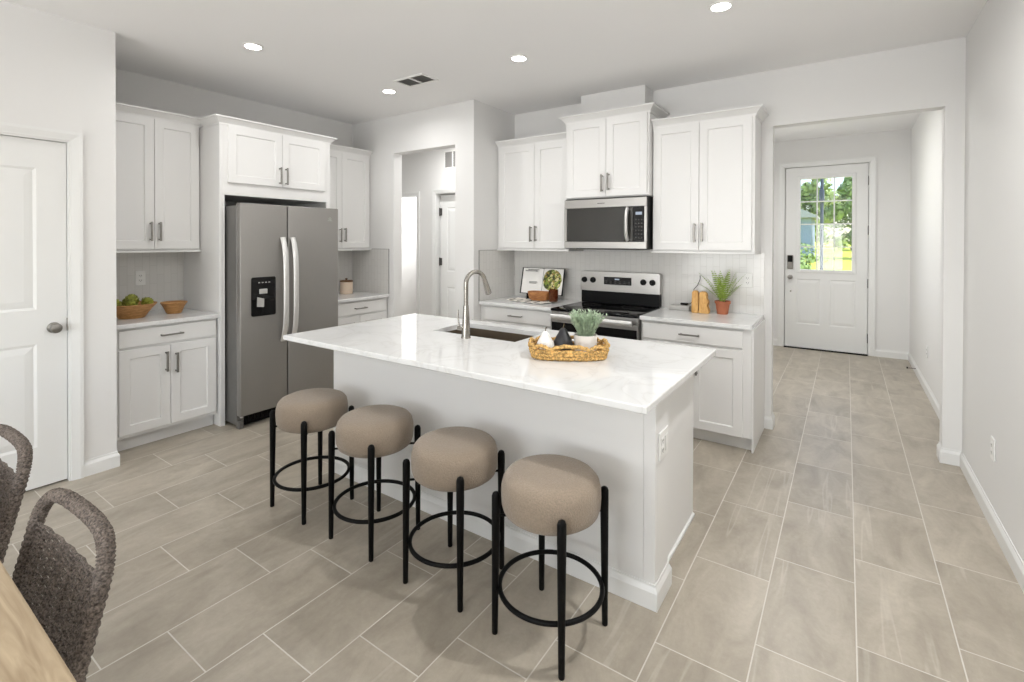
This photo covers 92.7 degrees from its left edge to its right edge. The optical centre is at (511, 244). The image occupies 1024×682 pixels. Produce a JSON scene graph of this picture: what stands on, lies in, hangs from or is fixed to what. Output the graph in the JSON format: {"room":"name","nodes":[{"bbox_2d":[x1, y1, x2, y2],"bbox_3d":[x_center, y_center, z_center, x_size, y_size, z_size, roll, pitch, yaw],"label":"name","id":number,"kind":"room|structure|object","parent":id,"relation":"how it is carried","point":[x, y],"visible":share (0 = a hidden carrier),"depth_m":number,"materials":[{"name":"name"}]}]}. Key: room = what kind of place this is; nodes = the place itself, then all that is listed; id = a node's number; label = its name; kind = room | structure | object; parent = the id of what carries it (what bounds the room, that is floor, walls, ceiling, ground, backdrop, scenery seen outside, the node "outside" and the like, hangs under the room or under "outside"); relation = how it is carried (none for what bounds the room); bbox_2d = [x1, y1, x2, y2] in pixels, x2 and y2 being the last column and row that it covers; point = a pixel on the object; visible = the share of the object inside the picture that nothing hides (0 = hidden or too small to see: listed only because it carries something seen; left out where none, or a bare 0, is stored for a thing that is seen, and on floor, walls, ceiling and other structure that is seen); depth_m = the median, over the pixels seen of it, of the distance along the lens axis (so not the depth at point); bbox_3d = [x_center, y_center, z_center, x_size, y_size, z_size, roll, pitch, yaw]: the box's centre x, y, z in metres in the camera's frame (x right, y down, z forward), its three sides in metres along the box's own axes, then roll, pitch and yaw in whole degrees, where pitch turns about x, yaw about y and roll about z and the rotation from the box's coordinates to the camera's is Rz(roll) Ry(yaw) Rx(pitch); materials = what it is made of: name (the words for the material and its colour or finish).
{"room":"kitchen","nodes":[
{"label":"kitchen","id":0,"kind":"room"},
{"bbox_2d":[0,0,116,459],"bbox_3d":[-4.487,0.049,1.248,0.824,2.876,5.393,0,1,34],"label":"wall","id":1,"kind":"structure","parent":0,"point":[58,73],"depth_m":3.12,"materials":[{"name":"white paint"}]},
{"bbox_2d":[0,132,70,490],"bbox_3d":[-3.009,0.418,2.746,0.170,2.121,0.790,0,1,34],"label":"door","id":2,"kind":"structure","parent":1,"relation":"in","point":[35,291],"depth_m":2.94,"materials":[{"name":"white paint"}]},
{"bbox_2d":[0,122,83,480],"bbox_3d":[-2.972,0.390,2.721,0.018,2.179,0.906,0,1,34],"label":"trim","id":3,"kind":"structure","parent":1,"relation":"attached to","point":[75,138],"depth_m":3.06,"materials":[{"name":"white paint"}]},
{"bbox_2d":[84,451,119,476],"bbox_3d":[-2.744,1.425,3.234,0.197,0.102,0.186,0,1,34],"label":"baseboard","id":4,"kind":"structure","parent":1,"relation":"attached to","point":[105,462],"depth_m":3.17,"materials":[{"name":"white paint"}]},
{"bbox_2d":[115,68,351,205],"bbox_3d":[-4.168,0.039,2.551,0.120,2.876,7.904,0,1,34],"label":"wall","id":5,"kind":"structure","parent":0,"point":[136,89],"depth_m":4.49,"materials":[{"name":"white paint"}]},
{"bbox_2d":[135,271,145,284],"bbox_3d":[-3.066,0.276,4.034,0.010,0.118,0.072,0,1,34],"label":"wall outlet","id":6,"kind":"object","parent":5,"relation":"attached to","point":[140,276],"visible":1,"depth_m":4.03,"materials":[{"name":"white plastic"}]},
{"bbox_2d":[116,252,183,310],"bbox_3d":[-3.098,0.307,4.005,0.008,0.496,0.725,0,1,34],"label":"backsplash","id":7,"kind":"structure","parent":5,"relation":"attached to","point":[164,270],"depth_m":4.12,"materials":[{"name":"white tile"}]},
{"bbox_2d":[116,102,200,252],"bbox_3d":[-2.944,-0.497,3.896,0.370,1.118,0.730,0,1,34],"label":"upper cabinet","id":8,"kind":"object","parent":5,"relation":"attached to","point":[157,151],"visible":0.76,"depth_m":3.85,"materials":[{"name":"white paint"}]},
{"bbox_2d":[338,251,351,291],"bbox_3d":[-2.101,0.300,5.462,0.008,0.491,0.768,0,1,34],"label":"backsplash","id":9,"kind":"structure","parent":5,"relation":"attached to","point":[344,257],"depth_m":5.68,"materials":[{"name":"white tile"}]},
{"bbox_2d":[330,143,372,250],"bbox_3d":[-1.949,-0.498,5.352,0.370,1.126,0.773,0,1,34],"label":"upper cabinet","id":10,"kind":"object","parent":5,"relation":"attached to","point":[349,166],"visible":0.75,"depth_m":5.37,"materials":[{"name":"white paint"}]},
{"bbox_2d":[352,99,481,320],"bbox_3d":[-1.706,0.021,5.728,3.316,2.876,0.120,0,1,34],"label":"wall","id":11,"kind":"structure","parent":0,"point":[458,126],"depth_m":5.11,"materials":[{"name":"white paint"}]},
{"bbox_2d":[352,249,387,293],"bbox_3d":[-1.625,0.298,5.596,0.625,0.496,0.008,0,1,34],"label":"backsplash","id":12,"kind":"structure","parent":11,"relation":"attached to","point":[369,267],"depth_m":5.59,"materials":[{"name":"white tile"}]},
{"bbox_2d":[388,249,388,293],"bbox_3d":[-1.478,0.297,5.495,0.279,0.501,0.010,0,1,34],"label":"trim","id":13,"kind":"structure","parent":11,"relation":"attached to","point":[388,249],"depth_m":5.41,"materials":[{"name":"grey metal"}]},
{"bbox_2d":[402,194,452,314],"bbox_3d":[-0.574,0.010,7.486,3.200,2.876,1.690,0,1,34],"label":"wall","id":14,"kind":"structure","parent":0,"point":[408,203],"depth_m":8.39,"materials":[{"name":"white paint"}]},
{"bbox_2d":[402,148,454,314],"bbox_3d":[-0.867,0.013,6.969,3.836,2.876,2.151,0,0,22],"label":"wall","id":15,"kind":"structure","parent":0,"point":[423,172],"depth_m":6.75,"materials":[{"name":"white paint"}]},
{"bbox_2d":[402,191,419,313],"bbox_3d":[-1.661,0.352,7.065,0.903,2.194,0.018,0,1,34],"label":"trim","id":16,"kind":"structure","parent":15,"relation":"attached to","point":[416,193],"depth_m":6.82,"materials":[{"name":"white paint"}]},
{"bbox_2d":[431,187,454,315],"bbox_3d":[-0.731,0.351,6.428,0.878,2.209,0.018,0,1,34],"label":"trim","id":17,"kind":"structure","parent":15,"relation":"attached to","point":[441,190],"depth_m":6.65,"materials":[{"name":"white paint"}]},
{"bbox_2d":[436,192,454,317],"bbox_3d":[-0.695,0.381,6.481,0.758,2.149,0.110,0,1,34],"label":"door","id":18,"kind":"structure","parent":15,"relation":"in","point":[445,204],"depth_m":6.64,"materials":[{"name":"white paint"}]},
{"bbox_2d":[444,150,454,168],"bbox_3d":[-0.783,-1.129,6.459,0.300,0.240,0.010,0,1,34],"label":"air vent","id":19,"kind":"object","parent":15,"relation":"in","point":[449,156],"visible":0.67,"depth_m":6.49,"materials":[{"name":"white plastic"}]},
{"bbox_2d":[3,0,986,123],"bbox_3d":[-1.607,-1.479,2.532,7.070,0.174,11.020,0,1,34],"label":"ceiling","id":20,"kind":"structure","parent":0,"point":[329,59],"depth_m":3.34,"materials":[{"name":"white paint"}]},
{"bbox_2d":[242,42,263,49],"bbox_3d":[-1.826,-1.395,3.446,0.136,0.008,0.136,0,1,34],"label":"recessed light","id":21,"kind":"object","parent":20,"relation":"in","point":[249,45],"visible":1,"depth_m":3.44,"materials":[{"name":"white plastic"}]},
{"bbox_2d":[245,44,260,49],"bbox_3d":[-1.826,-1.397,3.446,0.103,0.003,0.103,0,1,34],"label":"diffuser","id":22,"kind":"object","parent":21,"relation":"attached to","point":[249,46],"depth_m":3.44,"materials":[{"name":"white plastic"}]},
{"bbox_2d":[381,89,396,93],"bbox_3d":[-1.126,-1.401,4.474,0.136,0.008,0.136,0,1,34],"label":"recessed light","id":23,"kind":"object","parent":20,"relation":"in","point":[388,91],"visible":1,"depth_m":4.47,"materials":[{"name":"white plastic"}]},
{"bbox_2d":[393,73,438,87],"bbox_3d":[-0.819,-1.398,4.162,0.340,0.010,0.200,0,1,34],"label":"ceiling vent","id":24,"kind":"object","parent":20,"relation":"in","point":[421,78],"visible":1,"depth_m":4.15,"materials":[{"name":"white plastic"}]},
{"bbox_2d":[510,55,527,61],"bbox_3d":[0.053,-1.392,3.659,0.136,0.008,0.136,0,1,34],"label":"recessed light","id":25,"kind":"object","parent":20,"relation":"in","point":[517,58],"visible":1,"depth_m":3.66,"materials":[{"name":"white plastic"}]},
{"bbox_2d":[512,56,525,60],"bbox_3d":[0.053,-1.394,3.659,0.103,0.003,0.103,0,1,34],"label":"diffuser","id":26,"kind":"object","parent":25,"relation":"attached to","point":[514,58],"depth_m":3.66,"materials":[{"name":"white plastic"}]},
{"bbox_2d":[708,0,733,11],"bbox_3d":[1.215,-1.383,2.844,0.136,0.008,0.136,0,1,34],"label":"recessed light","id":27,"kind":"object","parent":20,"relation":"in","point":[724,5],"visible":1,"depth_m":2.84,"materials":[{"name":"white plastic"}]},
{"bbox_2d":[711,3,730,10],"bbox_3d":[1.215,-1.385,2.844,0.103,0.003,0.103,0,1,34],"label":"diffuser","id":28,"kind":"object","parent":27,"relation":"attached to","point":[715,6],"depth_m":2.84,"materials":[{"name":"white plastic"}]},
{"bbox_2d":[481,103,514,300],"bbox_3d":[-0.187,0.029,5.115,0.116,2.876,0.584,0,1,34],"label":"wall","id":29,"kind":"structure","parent":0,"point":[497,124],"depth_m":4.97,"materials":[{"name":"white paint"}]},
{"bbox_2d":[478,250,484,300],"bbox_3d":[-0.244,0.304,4.924,0.010,0.501,0.290,0,1,34],"label":"trim","id":30,"kind":"structure","parent":29,"relation":"attached to","point":[479,250],"depth_m":4.81,"materials":[{"name":"grey metal"}]},
{"bbox_2d":[480,250,514,300],"bbox_3d":[-0.147,0.306,5.066,0.008,0.496,0.622,0,1,34],"label":"backsplash","id":31,"kind":"structure","parent":29,"relation":"attached to","point":[498,266],"depth_m":5.07,"materials":[{"name":"white tile"}]},
{"bbox_2d":[2,345,1023,681],"bbox_3d":[-1.205,1.520,3.135,7.090,0.080,12.440,0,1,34],"label":"floor","id":32,"kind":"structure","parent":0,"point":[841,548],"depth_m":2.19,"materials":[{"name":"beige tile"}]},
{"bbox_2d":[0,424,32,562],"bbox_3d":[-1.877,1.070,1.473,0.488,0.846,0.574,0,1,32],"label":"dining chair","id":33,"kind":"object","parent":32,"relation":"on","point":[13,485],"visible":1,"depth_m":1.56,"materials":[{"name":"grey wicker"}]},
{"bbox_2d":[0,561,76,681],"bbox_3d":[-1.759,1.121,0.949,2.000,0.750,0.968,0,1,34],"label":"dining table","id":34,"kind":"object","parent":32,"relation":"on","point":[27,653],"visible":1,"depth_m":0.91,"materials":[{"name":"brown wood"}]},
{"bbox_2d":[12,487,116,681],"bbox_3d":[-1.236,1.075,1.016,0.488,0.846,0.574,0,1,32],"label":"dining chair","id":35,"kind":"object","parent":32,"relation":"on","point":[81,623],"visible":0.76,"depth_m":1.18,"materials":[{"name":"grey wicker"}]},
{"bbox_2d":[116,318,216,451],"bbox_3d":[-2.824,1.030,3.822,0.672,0.882,0.717,0,1,34],"label":"base cabinet","id":36,"kind":"object","parent":32,"relation":"on","point":[167,373],"visible":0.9,"depth_m":3.65,"materials":[{"name":"white paint"}]},
{"bbox_2d":[116,308,218,329],"bbox_3d":[-2.827,0.572,3.822,0.646,0.031,0.720,0,1,34],"label":"countertop","id":37,"kind":"structure","parent":36,"relation":"on","point":[155,317],"depth_m":3.74,"materials":[{"name":"white stone"}]},
{"bbox_2d":[116,301,156,318],"bbox_3d":[-2.904,0.503,3.732,0.320,0.108,0.320,0,1,34],"label":"wooden bowl","id":38,"kind":"object","parent":37,"relation":"on","point":[135,311],"visible":0.75,"depth_m":3.65,"materials":[{"name":"brown wood"}]},
{"bbox_2d":[116,299,122,305],"bbox_3d":[-2.984,0.455,3.675,0.084,0.092,0.084,1,1,39],"label":"artichoke","id":39,"kind":"object","parent":38,"relation":"in","point":[118,303],"visible":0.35,"depth_m":3.67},
{"bbox_2d":[123,299,137,305],"bbox_3d":[-2.853,0.447,3.660,0.085,0.082,0.092,0,0,8],"label":"artichoke","id":40,"kind":"object","parent":38,"relation":"in","point":[130,302],"visible":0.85,"depth_m":3.64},
{"bbox_2d":[123,294,139,301],"bbox_3d":[-2.902,0.421,3.730,0.099,0.090,0.101,0,1,34],"label":"artichoke","id":41,"kind":"object","parent":38,"relation":"in","point":[130,296],"visible":0.61,"depth_m":3.71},
{"bbox_2d":[141,297,153,304],"bbox_3d":[-2.833,0.449,3.799,0.088,0.087,0.084,0,0,12],"label":"artichoke","id":42,"kind":"object","parent":38,"relation":"in","point":[146,300],"visible":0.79,"depth_m":3.77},
{"bbox_2d":[160,300,187,313],"bbox_3d":[-2.743,0.509,3.966,0.186,0.092,0.186,0,1,34],"label":"wooden bowl","id":43,"kind":"object","parent":37,"relation":"on","point":[170,307],"visible":1,"depth_m":3.92,"materials":[{"name":"brown wood"}]},
{"bbox_2d":[184,113,337,426],"bbox_3d":[-2.313,0.214,4.523,0.716,2.508,1.119,0,1,34],"label":"tall cabinet","id":44,"kind":"object","parent":32,"relation":"on","point":[241,160],"visible":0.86,"depth_m":4.11,"materials":[{"name":"white paint"}]},
{"bbox_2d":[225,203,337,428],"bbox_3d":[-2.198,0.566,4.441,0.884,1.803,0.904,0,1,34],"label":"refrigerator","id":45,"kind":"object","parent":32,"relation":"on","point":[281,261],"visible":0.85,"depth_m":4.08,"materials":[{"name":"grey metal"}]},
{"bbox_2d":[270,388,353,524],"bbox_3d":[-1.145,1.172,2.808,0.415,0.621,0.415,0,1,34],"label":"bar stool","id":46,"kind":"object","parent":32,"relation":"on","point":[303,412],"visible":0.94,"depth_m":2.69,"materials":[{"name":"beige fabric"}]},
{"bbox_2d":[338,297,386,325],"bbox_3d":[-1.830,1.021,5.275,0.672,0.882,0.754,0,1,34],"label":"base cabinet","id":47,"kind":"object","parent":32,"relation":"on","point":[352,312],"visible":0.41,"depth_m":5.12,"materials":[{"name":"white paint"}]},
{"bbox_2d":[338,291,389,302],"bbox_3d":[-1.834,0.564,5.275,0.646,0.031,0.758,0,1,34],"label":"countertop","id":48,"kind":"structure","parent":47,"relation":"on","point":[356,295],"depth_m":5.25,"materials":[{"name":"white stone"}]},
{"bbox_2d":[340,278,352,293],"bbox_3d":[-1.847,0.459,5.452,0.140,0.174,0.140,0,1,34],"label":"canister","id":49,"kind":"object","parent":48,"relation":"on","point":[346,286],"visible":1,"depth_m":5.40,"materials":[{"name":"beige ceramic"}]},
{"bbox_2d":[328,404,420,561],"bbox_3d":[-0.703,1.176,2.511,0.415,0.621,0.415,0,1,34],"label":"bar stool","id":50,"kind":"object","parent":32,"relation":"on","point":[371,432],"visible":0.94,"depth_m":2.40,"materials":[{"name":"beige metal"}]},
{"bbox_2d":[403,426,504,612],"bbox_3d":[-0.258,1.179,2.200,0.415,0.621,0.415,0,1,32],"label":"bar stool","id":51,"kind":"object","parent":32,"relation":"on","point":[458,459],"visible":0.93,"depth_m":2.09,"materials":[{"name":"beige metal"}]},
{"bbox_2d":[334,350,694,612],"bbox_3d":[-0.057,1.043,2.927,2.138,0.882,0.834,0,1,34],"label":"kitchen island","id":52,"kind":"object","parent":32,"relation":"on","point":[651,512],"visible":0.52,"depth_m":2.34,"materials":[{"name":"white paint"}]},
{"bbox_2d":[283,313,715,414],"bbox_3d":[-0.155,0.586,2.871,2.319,0.031,1.132,0,1,34],"label":"island countertop","id":53,"kind":"structure","parent":52,"relation":"on","point":[635,376],"depth_m":2.46,"materials":[{"name":"white stone"}]},
{"bbox_2d":[457,269,491,338],"bbox_3d":[-0.224,0.362,3.024,0.226,0.415,0.096,0,0,-22],"label":"faucet","id":54,"kind":"object","parent":53,"relation":"on","point":[465,328],"visible":1,"depth_m":2.97,"materials":[{"name":"silver metal"}]},
{"bbox_2d":[447,328,532,341],"bbox_3d":[-0.155,0.703,3.200,0.700,0.204,0.396,0,1,34],"label":"sink","id":55,"kind":"object","parent":53,"relation":"in","point":[513,337],"visible":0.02,"depth_m":3.39,"materials":[{"name":"metal"}]},
{"bbox_2d":[528,335,609,360],"bbox_3d":[0.290,0.531,2.513,0.419,0.086,0.259,0,0,3],"label":"woven tray","id":56,"kind":"object","parent":53,"relation":"on","point":[601,351],"visible":0.91,"depth_m":2.40,"materials":[{"name":"beige wicker"}]},
{"bbox_2d":[537,327,553,349],"bbox_3d":[0.171,0.488,2.498,0.093,0.135,0.093,0,0,11],"label":"pear","id":57,"kind":"object","parent":56,"relation":"on","point":[545,339],"visible":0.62,"depth_m":2.47,"materials":[{"name":"white ceramic"}]},
{"bbox_2d":[554,323,572,350],"bbox_3d":[0.266,0.482,2.533,0.102,0.148,0.102,0,0,11],"label":"pear","id":58,"kind":"object","parent":56,"relation":"on","point":[563,337],"visible":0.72,"depth_m":2.50,"materials":[{"name":"black ceramic"}]},
{"bbox_2d":[568,308,606,350],"bbox_3d":[0.384,0.444,2.527,0.202,0.224,0.190,0,1,34],"label":"potted herb","id":59,"kind":"object","parent":56,"relation":"on","point":[585,336],"visible":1,"depth_m":2.49,"materials":[{"name":"plant"}]},
{"bbox_2d":[574,333,596,350],"bbox_3d":[0.379,0.510,2.526,0.120,0.092,0.120,0,1,34],"label":"pot","id":60,"kind":"object","parent":59,"relation":"on","point":[589,340],"depth_m":2.48,"materials":[{"name":"white ceramic"}]},
{"bbox_2d":[658,425,667,461],"bbox_3d":[0.643,0.841,2.069,0.011,0.118,0.118,0,1,34],"label":"wall outlet","id":61,"kind":"object","parent":52,"relation":"attached to","point":[663,435],"visible":1,"depth_m":2.05,"materials":[{"name":"white plastic"}]},
{"bbox_2d":[481,304,551,329],"bbox_3d":[0.179,1.029,4.828,0.822,0.882,0.650,0,1,34],"label":"base cabinet","id":62,"kind":"object","parent":32,"relation":"on","point":[533,318],"visible":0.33,"depth_m":4.57,"materials":[{"name":"white paint"}]},
{"bbox_2d":[479,295,579,310],"bbox_3d":[0.189,0.572,4.827,0.815,0.031,0.623,0,1,34],"label":"countertop","id":63,"kind":"structure","parent":62,"relation":"on","point":[503,301],"depth_m":4.64,"materials":[{"name":"white stone"}]},
{"bbox_2d":[507,297,551,303],"bbox_3d":[0.176,0.547,4.764,0.483,0.018,0.220,1,1,42],"label":"kitchen towel","id":64,"kind":"object","parent":63,"relation":"on","point":[517,299],"visible":0.91,"depth_m":4.73,"materials":[{"name":"white fabric"}]},
{"bbox_2d":[527,290,548,300],"bbox_3d":[0.264,0.496,4.735,0.232,0.085,0.124,0,1,28],"label":"trough","id":65,"kind":"object","parent":64,"relation":"on","point":[533,295],"visible":0.84,"depth_m":4.68,"materials":[{"name":"brown wood"}]},
{"bbox_2d":[549,289,557,301],"bbox_3d":[0.394,0.482,4.641,0.092,0.112,0.092,0,1,34],"label":"glass tumbler","id":66,"kind":"object","parent":64,"relation":"on","point":[553,293],"visible":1,"depth_m":4.60,"materials":[{"name":"brown glass"}]},
{"bbox_3d":[0.287,0.524,4.953,0.280,0.062,0.095,0,1,34],"label":"book stand","id":67,"kind":"object","parent":63,"relation":"on","visible":0},
{"bbox_2d":[520,267,565,295],"bbox_3d":[0.308,0.374,4.982,0.504,0.269,0.084,0,1,34],"label":"cookbook","id":68,"kind":"object","parent":67,"relation":"on","point":[538,279],"visible":0.8,"depth_m":4.98,"materials":[{"name":"white paper"}]},
{"bbox_2d":[543,270,561,289],"bbox_3d":[0.403,0.358,4.910,0.218,0.216,0.012,0,-12,34],"label":"photo","id":69,"kind":"object","parent":68,"relation":"attached to","point":[552,279],"depth_m":4.91},
{"bbox_2d":[492,454,608,680],"bbox_3d":[0.150,1.182,1.898,0.415,0.621,0.415,0,1,39],"label":"bar stool","id":70,"kind":"object","parent":32,"relation":"on","point":[560,496],"visible":1,"depth_m":1.79,"materials":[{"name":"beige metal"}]},
{"bbox_2d":[550,271,661,339],"bbox_3d":[0.828,0.853,4.330,0.788,1.186,0.686,0,1,34],"label":"range","id":71,"kind":"object","parent":32,"relation":"on","point":[605,292],"visible":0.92,"depth_m":4.39,"materials":[{"name":"grey metal"}]},
{"bbox_2d":[551,301,659,318],"bbox_3d":[0.829,0.571,4.330,0.787,0.025,0.593,0,1,34],"label":"cooktop","id":72,"kind":"object","parent":71,"relation":"in","point":[614,309],"depth_m":4.28,"materials":[{"name":"grey glass"}]},
{"bbox_2d":[641,319,764,452],"bbox_3d":[1.522,1.040,3.910,0.814,0.882,0.650,0,1,34],"label":"base cabinet","id":73,"kind":"object","parent":32,"relation":"on","point":[729,388],"visible":0.53,"depth_m":3.59,"materials":[{"name":"white paint"}]},
{"bbox_2d":[640,307,763,329],"bbox_3d":[1.523,0.582,3.914,0.809,0.031,0.623,0,1,34],"label":"countertop","id":74,"kind":"structure","parent":73,"relation":"on","point":[743,321],"depth_m":3.78,"materials":[{"name":"white stone"}]},
{"bbox_2d":[668,280,699,310],"bbox_3d":[1.485,0.413,4.213,0.240,0.300,0.113,1,1,40],"label":"box","id":75,"kind":"object","parent":74,"relation":"on","point":[682,306],"visible":0.74,"depth_m":4.19,"materials":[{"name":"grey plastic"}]},
{"bbox_2d":[691,290,709,313],"bbox_3d":[1.561,0.473,4.041,0.140,0.184,0.058,0,1,34],"label":"wooden ornament","id":76,"kind":"object","parent":74,"relation":"on","point":[700,301],"visible":1,"depth_m":4.02,"materials":[{"name":"brown wood"}]},
{"bbox_2d":[697,270,740,314],"bbox_3d":[1.699,0.377,3.982,0.394,0.379,0.250,0,0,0],"label":"potted fern","id":77,"kind":"object","parent":74,"relation":"on","point":[722,306],"visible":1,"depth_m":3.96,"materials":[{"name":"green plant"}]},
{"bbox_2d":[714,300,730,314],"bbox_3d":[1.722,0.512,3.997,0.124,0.107,0.124,0,1,34],"label":"pot","id":78,"kind":"object","parent":77,"relation":"on","point":[722,306],"depth_m":3.96,"materials":[{"name":"ceramic"}]},
{"bbox_2d":[581,85,652,113],"bbox_3d":[0.969,-1.285,4.538,0.619,0.234,0.218,0,1,34],"label":"wall","id":79,"kind":"structure","parent":0,"point":[641,94],"depth_m":4.42,"materials":[{"name":"white paint"}]},
{"bbox_2d":[515,37,965,450],"bbox_3d":[1.509,-0.048,4.376,3.750,3.050,0.112,0,1,34],"label":"wall","id":80,"kind":"structure","parent":0,"point":[929,76],"depth_m":3.56,"materials":[{"name":"white paint"}]},
{"bbox_2d":[495,132,582,251],"bbox_3d":[0.267,-0.497,4.932,0.838,1.118,0.365,0,1,34],"label":"upper cabinet","id":81,"kind":"object","parent":80,"relation":"attached to","point":[531,170],"visible":0.9,"depth_m":4.80,"materials":[{"name":"white paint"}]},
{"bbox_2d":[558,102,669,199],"bbox_3d":[0.915,-0.794,4.438,0.890,0.758,0.445,0,1,34],"label":"upper cabinet","id":82,"kind":"object","parent":80,"relation":"attached to","point":[609,152],"visible":0.91,"depth_m":4.25,"materials":[{"name":"white paint"}]},
{"bbox_2d":[564,196,652,249],"bbox_3d":[0.900,-0.183,4.418,0.770,0.454,0.484,0,1,34],"label":"microwave","id":83,"kind":"object","parent":82,"relation":"attached to","point":[615,223],"visible":0.98,"depth_m":4.24,"materials":[{"name":"silver metal"}]},
{"bbox_2d":[515,251,763,314],"bbox_3d":[1.033,0.312,4.631,2.429,0.496,0.008,0,1,34],"label":"backsplash","id":84,"kind":"structure","parent":80,"relation":"attached to","point":[680,272],"depth_m":4.36,"materials":[{"name":"white tile"}]},
{"bbox_2d":[651,104,768,254],"bbox_3d":[1.608,-0.487,4.014,0.840,1.118,0.365,0,1,34],"label":"upper cabinet","id":85,"kind":"object","parent":80,"relation":"attached to","point":[707,165],"visible":1,"depth_m":3.88,"materials":[{"name":"white paint"}]},
{"bbox_2d":[736,273,752,287],"bbox_3d":[1.911,0.294,4.019,0.122,0.118,0.011,0,1,34],"label":"switch plate","id":86,"kind":"object","parent":80,"relation":"attached to","point":[745,280],"visible":0.98,"depth_m":4.02,"materials":[{"name":"white plastic"}]},
{"bbox_2d":[764,338,777,429],"bbox_3d":[2.688,1.419,5.679,1.003,0.102,3.605,0,1,34],"label":"baseboard","id":87,"kind":"structure","parent":80,"relation":"attached to","point":[769,421],"depth_m":3.94,"materials":[{"name":"white paint"}]},
{"bbox_2d":[773,129,910,351],"bbox_3d":[4.168,-0.061,6.914,2.272,3.050,0.120,0,1,34],"label":"wall","id":88,"kind":"structure","parent":0,"point":[892,149],"depth_m":6.36,"materials":[{"name":"white paint"}]},
{"bbox_2d":[783,161,869,355],"bbox_3d":[4.335,0.180,6.771,1.001,2.571,0.170,0,1,34],"label":"door","id":89,"kind":"structure","parent":88,"relation":"in","point":[824,310],"depth_m":6.75,"materials":[{"name":"white paint"}]},
{"bbox_2d":[778,155,876,355],"bbox_3d":[4.309,0.147,6.735,1.131,2.637,0.018,0,1,34],"label":"trim","id":90,"kind":"structure","parent":88,"relation":"attached to","point":[873,159],"depth_m":6.52,"materials":[{"name":"white paint"}]},
{"bbox_2d":[775,112,920,141],"bbox_3d":[3.237,-1.524,5.433,2.390,0.105,3.600,0,1,34],"label":"ceiling","id":91,"kind":"structure","parent":0,"point":[902,121],"depth_m":6.16,"materials":[{"name":"white paint"}]},
{"bbox_2d":[909,0,1023,562],"bbox_3d":[1.667,-0.023,1.162,0.140,3.050,12.440,0,1,34],"label":"wall","id":92,"kind":"structure","parent":0,"point":[993,299],"depth_m":2.72,"materials":[{"name":"white paint"}]},
{"bbox_2d":[875,349,1023,592],"bbox_3d":[1.479,1.450,1.299,0.350,0.102,12.200,0,1,34],"label":"baseboard","id":93,"kind":"structure","parent":92,"relation":"attached to","point":[944,455],"depth_m":2.92,"materials":[{"name":"white paint"}]},
{"bbox_2d":[990,436,995,461],"bbox_3d":[2.539,1.078,2.583,0.010,0.118,0.072,0,1,34],"label":"wall outlet","id":94,"kind":"object","parent":92,"relation":"attached to","point":[993,441],"visible":1,"depth_m":2.57,"materials":[{"name":"white plastic"}]},
{"label":"outside","id":95,"kind":"structure","parent":0,"visible":0},
{"bbox_2d":[800,242,851,269],"bbox_3d":[18.510,0.976,35.929,70.000,2.400,59.800,0,1,34],"label":"lawn","id":96,"kind":"structure","parent":95,"point":[843,258],"depth_m":27.90,"materials":[{"name":"green plant"}]},
{"bbox_2d":[800,257,812,268],"bbox_3d":[12.529,0.850,21.711,1.461,0.699,1.465,0,1,34],"label":"shrub","id":97,"kind":"object","parent":96,"relation":"on","point":[803,265],"visible":0.3,"depth_m":21.22,"materials":[{"name":"green plant"}]},
{"bbox_2d":[800,209,819,256],"bbox_3d":[16.538,-1.241,31.692,5.700,3.900,4.800,0,1,34],"label":"house","id":98,"kind":"structure","parent":96,"relation":"on","point":[807,231],"depth_m":28.77,"materials":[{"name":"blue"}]},
{"bbox_2d":[800,241,827,262],"bbox_3d":[15.147,0.363,26.199,3.031,1.331,3.097,0,1,34],"label":"shrub","id":99,"kind":"object","parent":96,"relation":"on","point":[803,244],"visible":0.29,"depth_m":25.53,"materials":[{"name":"green plant"}]},
{"bbox_2d":[819,179,824,269],"bbox_3d":[11.732,-0.652,18.518,0.170,3.750,0.302,0,1,34],"label":"utility pole","id":100,"kind":"object","parent":96,"relation":"on","point":[821,191],"visible":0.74,"depth_m":18.54,"materials":[{"name":"grey wood"}]},
{"bbox_2d":[801,178,848,249],"bbox_3d":[20.824,-2.177,35.180,4.816,5.575,4.210,0,0,6],"label":"tree","id":101,"kind":"object","parent":96,"relation":"on","point":[808,191],"visible":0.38,"depth_m":34.18,"materials":[{"name":"green plant"}]},
{"bbox_2d":[824,197,851,239],"bbox_3d":[20.391,-1.738,26.988,4.417,5.200,4.040,0,0,-5],"label":"tree","id":102,"kind":"object","parent":96,"relation":"on","point":[829,211],"visible":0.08,"depth_m":27.98,"materials":[{"name":"green plant"}]},
{"bbox_2d":[827,177,851,249],"bbox_3d":[26.183,-2.647,37.337,5.723,6.235,5.215,0,1,34],"label":"tree","id":103,"kind":"object","parent":96,"relation":"on","point":[845,189],"visible":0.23,"depth_m":37.50,"materials":[{"name":"green plant"}]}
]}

